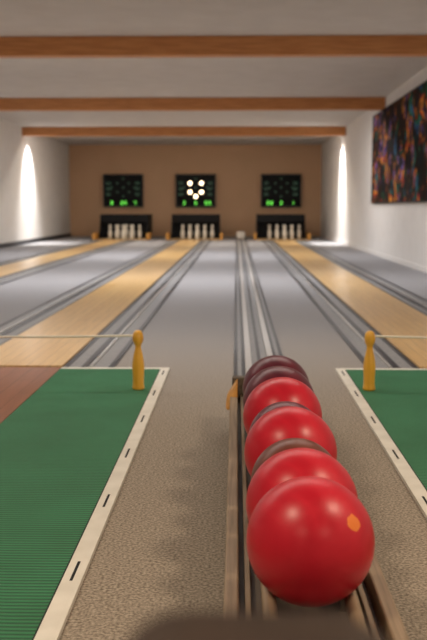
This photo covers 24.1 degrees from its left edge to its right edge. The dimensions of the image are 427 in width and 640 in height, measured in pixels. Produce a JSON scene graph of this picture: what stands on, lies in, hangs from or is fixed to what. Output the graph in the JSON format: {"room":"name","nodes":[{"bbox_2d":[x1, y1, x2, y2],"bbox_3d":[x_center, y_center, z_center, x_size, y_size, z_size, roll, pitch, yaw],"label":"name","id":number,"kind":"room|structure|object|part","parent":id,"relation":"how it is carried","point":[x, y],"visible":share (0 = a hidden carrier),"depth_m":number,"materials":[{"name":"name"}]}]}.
{"room":"sports facility","nodes":[
{"label":"sports facility","id":0,"kind":"room"},
{"bbox_2d":[0,119,69,243],"bbox_3d":[-3.491,-1.430,9.430,0.150,1.980,24.900,0,6,1],"label":"wall","id":1,"kind":"structure","parent":0,"point":[34,171],"depth_m":17.81,"materials":[{"name":"paint"}]},
{"bbox_2d":[0,233,70,247],"bbox_3d":[-3.409,-0.481,9.535,0.015,0.070,24.900,0,6,1],"label":"baseboard","id":2,"kind":"structure","parent":1,"relation":"attached to","point":[16,243],"depth_m":17.76,"materials":[{"name":"grey"}]},
{"bbox_2d":[69,144,321,235],"bbox_3d":[-0.400,-2.819,21.811,5.770,1.980,0.150,0,6,1],"label":"wall","id":3,"kind":"structure","parent":0,"point":[238,169],"depth_m":21.71,"materials":[{"name":"paint"}]},
{"bbox_2d":[103,174,143,206],"bbox_3d":[-1.958,-2.808,21.719,0.870,0.710,0.106,0,6,1],"label":"display","id":4,"kind":"object","parent":3,"relation":"attached to","point":[119,190],"visible":1,"depth_m":21.68,"materials":[{"name":"black"}]},
{"bbox_2d":[176,174,215,206],"bbox_3d":[-0.383,-2.804,21.684,0.870,0.710,0.106,0,6,1],"label":"display","id":5,"kind":"object","parent":3,"relation":"attached to","point":[192,190],"visible":1,"depth_m":21.64,"materials":[{"name":"black"}]},
{"bbox_2d":[183,178,207,197],"bbox_3d":[-0.384,-2.852,21.630,0.532,0.436,0.010,0,6,1],"label":"lamp","id":6,"kind":"object","parent":5,"relation":"attached to","point":[192,187],"depth_m":21.64,"materials":[{"name":"beige"}]},
{"bbox_2d":[261,174,300,206],"bbox_3d":[1.462,-2.800,21.642,0.870,0.710,0.106,0,6,1],"label":"display","id":7,"kind":"object","parent":3,"relation":"attached to","point":[277,190],"visible":1,"depth_m":21.61,"materials":[{"name":"black"}]},
{"bbox_2d":[0,236,426,639],"bbox_3d":[-0.682,-0.384,9.484,5.770,0.129,25.200,0,6,1],"label":"floor","id":8,"kind":"structure","parent":0,"point":[160,551],"depth_m":2.69,"materials":[{"name":"carpet"}]},
{"bbox_2d":[0,240,135,284],"bbox_3d":[-2.030,-0.681,11.580,0.776,0.012,15.430,0,6,1],"label":"lane","id":9,"kind":"object","parent":8,"relation":"on","point":[14,269],"visible":1,"depth_m":12.00,"materials":[{"name":"brown wood"}]},
{"bbox_2d":[0,367,169,639],"bbox_3d":[-0.417,0.387,2.066,0.416,0.009,3.600,0,6,1],"label":"mat","id":10,"kind":"object","parent":8,"relation":"on","point":[68,451],"visible":1,"depth_m":2.27,"materials":[{"name":"green carpet"}]},
{"bbox_2d":[132,330,144,389],"bbox_3d":[-0.255,0.134,3.383,0.042,0.201,0.042,0,6,1],"label":"post","id":11,"kind":"object","parent":10,"relation":"on","point":[138,361],"visible":1,"depth_m":3.37,"materials":[{"name":"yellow wood"}]},
{"bbox_2d":[0,334,132,337],"bbox_3d":[-0.715,0.054,3.384,0.900,0.013,0.008,0,6,1],"label":"rope","id":12,"kind":"object","parent":11,"relation":"attached to","point":[130,335],"visible":1,"depth_m":3.38,"materials":[{"name":"white fabric"}]},
{"bbox_2d":[0,240,210,366],"bbox_3d":[-0.600,-0.677,11.548,0.776,0.012,15.430,0,6,1],"label":"lane","id":13,"kind":"object","parent":8,"relation":"on","point":[122,300],"visible":0.97,"depth_m":5.74,"materials":[{"name":"brown wood"}]},
{"bbox_2d":[92,214,151,239],"bbox_3d":[-1.784,-1.887,20.186,1.100,0.490,1.650,0,6,1],"label":"pinsetter","id":14,"kind":"object","parent":8,"relation":"on","point":[145,220],"visible":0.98,"depth_m":20.00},
{"bbox_2d":[108,225,111,238],"bbox_3d":[-2.035,-1.739,19.700,0.076,0.280,0.076,0,6,1],"label":"pin","id":15,"kind":"object","parent":14,"relation":"on","point":[110,230],"visible":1,"depth_m":19.68,"materials":[{"name":"beige plastic"}]},
{"bbox_2d":[115,225,118,238],"bbox_3d":[-1.894,-1.722,19.547,0.076,0.280,0.076,0,6,1],"label":"pin","id":16,"kind":"object","parent":14,"relation":"on","point":[116,226],"visible":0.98,"depth_m":19.52,"materials":[{"name":"beige plastic"}]},
{"bbox_2d":[95,238,145,239],"bbox_3d":[-1.788,-1.630,20.039,0.980,0.012,1.600,0,6,1],"label":"deck","id":17,"kind":"object","parent":14,"relation":"attached to","point":[101,238],"depth_m":19.32,"materials":[{"name":"wood"}]},
{"bbox_2d":[121,225,124,238],"bbox_3d":[-1.752,-1.705,19.395,0.076,0.280,0.076,0,6,1],"label":"pin","id":18,"kind":"object","parent":14,"relation":"on","point":[123,231],"visible":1,"depth_m":19.37,"materials":[{"name":"beige plastic"}]},
{"bbox_2d":[103,222,145,237],"bbox_3d":[-1.784,-1.880,20.202,0.900,0.448,0.040,0,6,1],"label":"curtain","id":19,"kind":"object","parent":14,"relation":"hanging from","point":[105,224],"depth_m":20.18,"materials":[{"name":"black fabric"}]},
{"bbox_2d":[130,225,132,238],"bbox_3d":[-1.604,-1.721,19.541,0.076,0.280,0.076,0,6,1],"label":"pin","id":20,"kind":"object","parent":14,"relation":"on","point":[131,226],"visible":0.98,"depth_m":19.52,"materials":[{"name":"beige plastic"}]},
{"bbox_2d":[138,225,141,238],"bbox_3d":[-1.456,-1.738,19.687,0.076,0.280,0.076,0,6,1],"label":"pin","id":21,"kind":"object","parent":14,"relation":"on","point":[139,226],"visible":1,"depth_m":19.66,"materials":[{"name":"beige plastic"}]},
{"bbox_2d":[166,214,222,239],"bbox_3d":[-0.354,-1.883,20.154,1.100,0.490,1.650,0,6,1],"label":"pinsetter","id":22,"kind":"object","parent":8,"relation":"on","point":[178,220],"visible":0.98,"depth_m":19.98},
{"bbox_2d":[181,225,184,238],"bbox_3d":[-0.606,-1.736,19.668,0.076,0.280,0.076,0,6,1],"label":"pin","id":23,"kind":"object","parent":22,"relation":"on","point":[182,226],"visible":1,"depth_m":19.64,"materials":[{"name":"beige plastic"}]},
{"bbox_2d":[188,225,191,238],"bbox_3d":[-0.464,-1.719,19.515,0.076,0.280,0.076,0,6,1],"label":"pin","id":24,"kind":"object","parent":22,"relation":"on","point":[189,226],"visible":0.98,"depth_m":19.49,"materials":[{"name":"beige plastic"}]},
{"bbox_2d":[169,238,219,239],"bbox_3d":[-0.358,-1.626,20.007,0.980,0.012,1.600,0,6,1],"label":"deck","id":25,"kind":"object","parent":22,"relation":"attached to","point":[173,238],"depth_m":19.32,"materials":[{"name":"wood"}]},
{"bbox_2d":[174,222,217,237],"bbox_3d":[-0.354,-1.876,20.170,0.900,0.448,0.040,0,6,1],"label":"curtain","id":26,"kind":"object","parent":22,"relation":"hanging from","point":[177,225],"depth_m":20.15,"materials":[{"name":"black fabric"}]},
{"bbox_2d":[195,225,198,238],"bbox_3d":[-0.323,-1.702,19.363,0.076,0.280,0.076,0,6,1],"label":"pin","id":27,"kind":"object","parent":22,"relation":"on","point":[196,231],"visible":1,"depth_m":19.34,"materials":[{"name":"beige plastic"}]},
{"bbox_2d":[203,225,206,238],"bbox_3d":[-0.174,-1.718,19.509,0.076,0.280,0.076,0,6,1],"label":"pin","id":28,"kind":"object","parent":22,"relation":"on","point":[204,226],"visible":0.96,"depth_m":19.49,"materials":[{"name":"beige plastic"}]},
{"bbox_2d":[210,225,213,238],"bbox_3d":[-0.026,-1.734,19.655,0.076,0.280,0.076,0,6,1],"label":"pin","id":29,"kind":"object","parent":22,"relation":"on","point":[212,230],"visible":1,"depth_m":19.63,"materials":[{"name":"beige plastic"}]},
{"bbox_2d":[234,232,282,375],"bbox_3d":[0.358,-0.757,11.683,0.204,0.140,17.600,0,6,1],"label":"track","id":30,"kind":"object","parent":8,"relation":"on","point":[255,337],"visible":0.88,"depth_m":5.53,"materials":[{"name":"grey metal"}]},
{"bbox_2d":[236,232,244,238],"bbox_3d":[0.553,-1.721,20.277,0.180,0.140,0.300,0,6,1],"label":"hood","id":31,"kind":"object","parent":30,"relation":"attached to","point":[240,235],"depth_m":20.13,"materials":[{"name":"beige"}]},
{"bbox_2d":[129,376,408,639],"bbox_3d":[0.116,0.194,1.531,0.245,0.513,2.575,0,6,1],"label":"ball rack","id":32,"kind":"object","parent":8,"relation":"on","point":[250,611],"visible":0.52,"depth_m":1.26,"materials":[{"name":"brown wood"}]},
{"bbox_2d":[129,610,383,639],"bbox_3d":[0.011,0.105,0.258,0.080,0.053,0.060,0,6,1],"label":"cushion","id":33,"kind":"object","parent":32,"relation":"on","point":[192,624],"depth_m":0.26,"materials":[{"name":"brown leather"}]},
{"bbox_3d":[0.081,0.305,1.708,0.019,0.018,2.230,0,6,1],"label":"rail","id":34,"kind":"part","parent":32,"relation":"part of","materials":[{"name":"brown wood"}]},
{"bbox_2d":[243,355,308,395],"bbox_3d":[0.147,0.162,2.345,0.158,0.158,0.158,0,6,1],"label":"ball","id":35,"kind":"object","parent":32,"relation":"on","point":[274,360],"visible":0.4,"depth_m":2.31,"materials":[{"name":"brown plastic"}]},
{"bbox_2d":[243,366,313,407],"bbox_3d":[0.143,0.179,2.187,0.158,0.158,0.158,0,6,1],"label":"ball","id":36,"kind":"object","parent":32,"relation":"on","point":[268,373],"visible":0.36,"depth_m":2.15,"materials":[{"name":"brown plastic"}]},
{"bbox_2d":[249,401,310,430],"bbox_3d":[0.137,0.224,1.880,0.142,0.142,0.142,0,6,1],"label":"ball","id":37,"kind":"object","parent":32,"relation":"on","point":[265,410],"visible":0.21,"depth_m":1.86,"materials":[{"name":"plastic"}]},
{"bbox_2d":[243,377,321,434],"bbox_3d":[0.140,0.196,2.029,0.160,0.160,0.160,0,6,1],"label":"ball","id":38,"kind":"object","parent":32,"relation":"on","point":[278,389],"visible":0.44,"depth_m":1.98,"materials":[{"name":"red plastic"}]},
{"bbox_2d":[244,406,336,475],"bbox_3d":[0.133,0.229,1.728,0.160,0.160,0.160,0,6,1],"label":"ball","id":39,"kind":"object","parent":32,"relation":"on","point":[281,423],"visible":0.48,"depth_m":1.68,"materials":[{"name":"red plastic"}]},
{"bbox_2d":[251,438,331,478],"bbox_3d":[0.130,0.258,1.580,0.142,0.142,0.142,0,6,1],"label":"ball","id":40,"kind":"object","parent":32,"relation":"on","point":[289,443],"visible":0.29,"depth_m":1.56,"materials":[{"name":"brown plastic"}]},
{"bbox_2d":[246,448,357,520],"bbox_3d":[0.126,0.263,1.428,0.160,0.160,0.160,0,6,1],"label":"ball","id":41,"kind":"object","parent":32,"relation":"on","point":[288,464],"visible":0.39,"depth_m":1.39,"materials":[{"name":"red plastic"}]},
{"bbox_2d":[246,476,374,606],"bbox_3d":[0.123,0.280,1.268,0.162,0.162,0.162,0,6,1],"label":"ball","id":42,"kind":"object","parent":32,"relation":"on","point":[310,540],"visible":1,"depth_m":1.21,"materials":[{"name":"red plastic"}]},
{"bbox_3d":[0.184,0.305,1.706,0.019,0.018,2.230,0,6,1],"label":"rail","id":43,"kind":"part","parent":32,"relation":"part of","materials":[{"name":"brown wood"}]},
{"bbox_2d":[253,214,310,239],"bbox_3d":[1.350,-1.879,20.116,1.100,0.490,1.650,0,6,1],"label":"pinsetter","id":44,"kind":"object","parent":8,"relation":"on","point":[262,220],"visible":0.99,"depth_m":19.96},
{"bbox_2d":[268,225,270,238],"bbox_3d":[1.099,-1.731,19.630,0.076,0.280,0.076,0,6,1],"label":"pin","id":45,"kind":"object","parent":44,"relation":"on","point":[269,226],"visible":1,"depth_m":19.61,"materials":[{"name":"beige plastic"}]},
{"bbox_2d":[275,225,278,238],"bbox_3d":[1.240,-1.714,19.477,0.076,0.280,0.076,0,6,1],"label":"pin","id":46,"kind":"object","parent":44,"relation":"on","point":[277,226],"visible":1,"depth_m":19.45,"materials":[{"name":"beige plastic"}]},
{"bbox_2d":[258,222,302,237],"bbox_3d":[1.350,-1.872,20.131,0.900,0.448,0.040,0,6,1],"label":"curtain","id":47,"kind":"object","parent":44,"relation":"hanging from","point":[263,226],"depth_m":20.11,"materials":[{"name":"black fabric"}]},
{"bbox_2d":[257,238,307,239],"bbox_3d":[1.346,-1.622,19.968,0.980,0.012,1.600,0,6,1],"label":"deck","id":48,"kind":"object","parent":44,"relation":"attached to","point":[259,238],"depth_m":19.32,"materials":[{"name":"wood"}]},
{"bbox_2d":[283,225,286,238],"bbox_3d":[1.382,-1.697,19.325,0.076,0.280,0.076,0,6,1],"label":"pin","id":49,"kind":"object","parent":44,"relation":"on","point":[284,231],"visible":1,"depth_m":19.30,"materials":[{"name":"beige plastic"}]},
{"bbox_2d":[290,225,293,238],"bbox_3d":[1.530,-1.714,19.471,0.076,0.280,0.076,0,6,1],"label":"pin","id":50,"kind":"object","parent":44,"relation":"on","point":[291,231],"visible":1,"depth_m":19.45,"materials":[{"name":"beige plastic"}]},
{"bbox_2d":[297,225,300,238],"bbox_3d":[1.679,-1.730,19.617,0.076,0.280,0.076,0,6,1],"label":"pin","id":51,"kind":"object","parent":44,"relation":"on","point":[298,231],"visible":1,"depth_m":19.60,"materials":[{"name":"beige plastic"}]},
{"bbox_2d":[263,240,426,367],"bbox_3d":[1.155,-0.673,11.509,0.776,0.012,15.430,0,6,1],"label":"lane","id":52,"kind":"object","parent":8,"relation":"on","point":[355,301],"visible":0.92,"depth_m":6.46,"materials":[{"name":"brown wood"}]},
{"bbox_2d":[335,368,426,519],"bbox_3d":[0.636,0.390,2.042,0.418,0.009,3.600,0,6,1],"label":"mat","id":53,"kind":"object","parent":8,"relation":"on","point":[395,411],"visible":1,"depth_m":2.98,"materials":[{"name":"green carpet"}]},
{"bbox_2d":[363,331,375,390],"bbox_3d":[0.525,0.136,3.365,0.042,0.201,0.042,0,6,1],"label":"post","id":54,"kind":"object","parent":53,"relation":"on","point":[369,367],"visible":1,"depth_m":3.35,"materials":[{"name":"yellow wood"}]},
{"bbox_2d":[0,0,426,144],"bbox_3d":[-0.682,-2.466,9.251,5.770,0.120,25.200,0,6,1],"label":"ceiling","id":55,"kind":"structure","parent":0,"point":[226,77],"depth_m":9.82,"materials":[{"name":"paint"}]},
{"bbox_2d":[22,126,345,136],"bbox_3d":[-0.508,-3.193,16.935,5.470,0.150,0.140,0,6,1],"label":"ceiling beam","id":56,"kind":"structure","parent":55,"relation":"attached to","point":[295,130],"depth_m":16.86,"materials":[{"name":"brown wood"}]},
{"bbox_2d":[0,97,384,110],"bbox_3d":[-0.609,-2.695,12.494,5.470,0.150,0.140,0,6,1],"label":"ceiling beam","id":57,"kind":"structure","parent":55,"relation":"attached to","point":[244,103],"depth_m":12.42,"materials":[{"name":"brown wood"}]},
{"bbox_2d":[0,35,426,57],"bbox_3d":[-0.710,-2.195,8.043,5.470,0.150,0.140,0,6,1],"label":"ceiling beam","id":58,"kind":"structure","parent":55,"relation":"attached to","point":[305,45],"depth_m":7.96,"materials":[{"name":"brown wood"}]},
{"bbox_2d":[321,67,426,266],"bbox_3d":[2.127,-1.416,9.305,0.150,1.980,24.900,0,6,1],"label":"wall","id":59,"kind":"structure","parent":0,"point":[397,230],"depth_m":14.46,"materials":[{"name":"paint"}]},
{"bbox_2d":[320,234,426,272],"bbox_3d":[2.045,-0.457,9.414,0.015,0.050,24.900,0,6,1],"label":"baseboard","id":60,"kind":"structure","parent":59,"relation":"attached to","point":[397,260],"depth_m":12.38,"materials":[{"name":"paint"}]},
{"bbox_2d":[371,80,426,203],"bbox_3d":[2.069,-1.842,10.768,0.035,1.150,5.140,0,6,1],"label":"painting","id":61,"kind":"object","parent":59,"relation":"attached to","point":[399,130],"visible":1,"depth_m":10.96,"materials":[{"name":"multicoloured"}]},
{"bbox_3d":[1.246,0.392,2.029,0.798,0.009,3.600,0,6,1],"label":"floor","id":62,"kind":"structure","parent":0,"visible":0},
{"bbox_3d":[1.325,0.138,3.347,0.042,0.201,0.042,0,6,1],"label":"post","id":63,"kind":"object","parent":62,"relation":"on","visible":0},
{"bbox_2d":[375,335,426,338],"bbox_3d":[0.925,0.058,3.347,0.780,0.013,0.008,0,6,1],"label":"rope","id":64,"kind":"object","parent":63,"relation":"attached to","point":[380,336],"visible":1,"depth_m":3.35,"materials":[{"name":"white fabric"}]}
]}

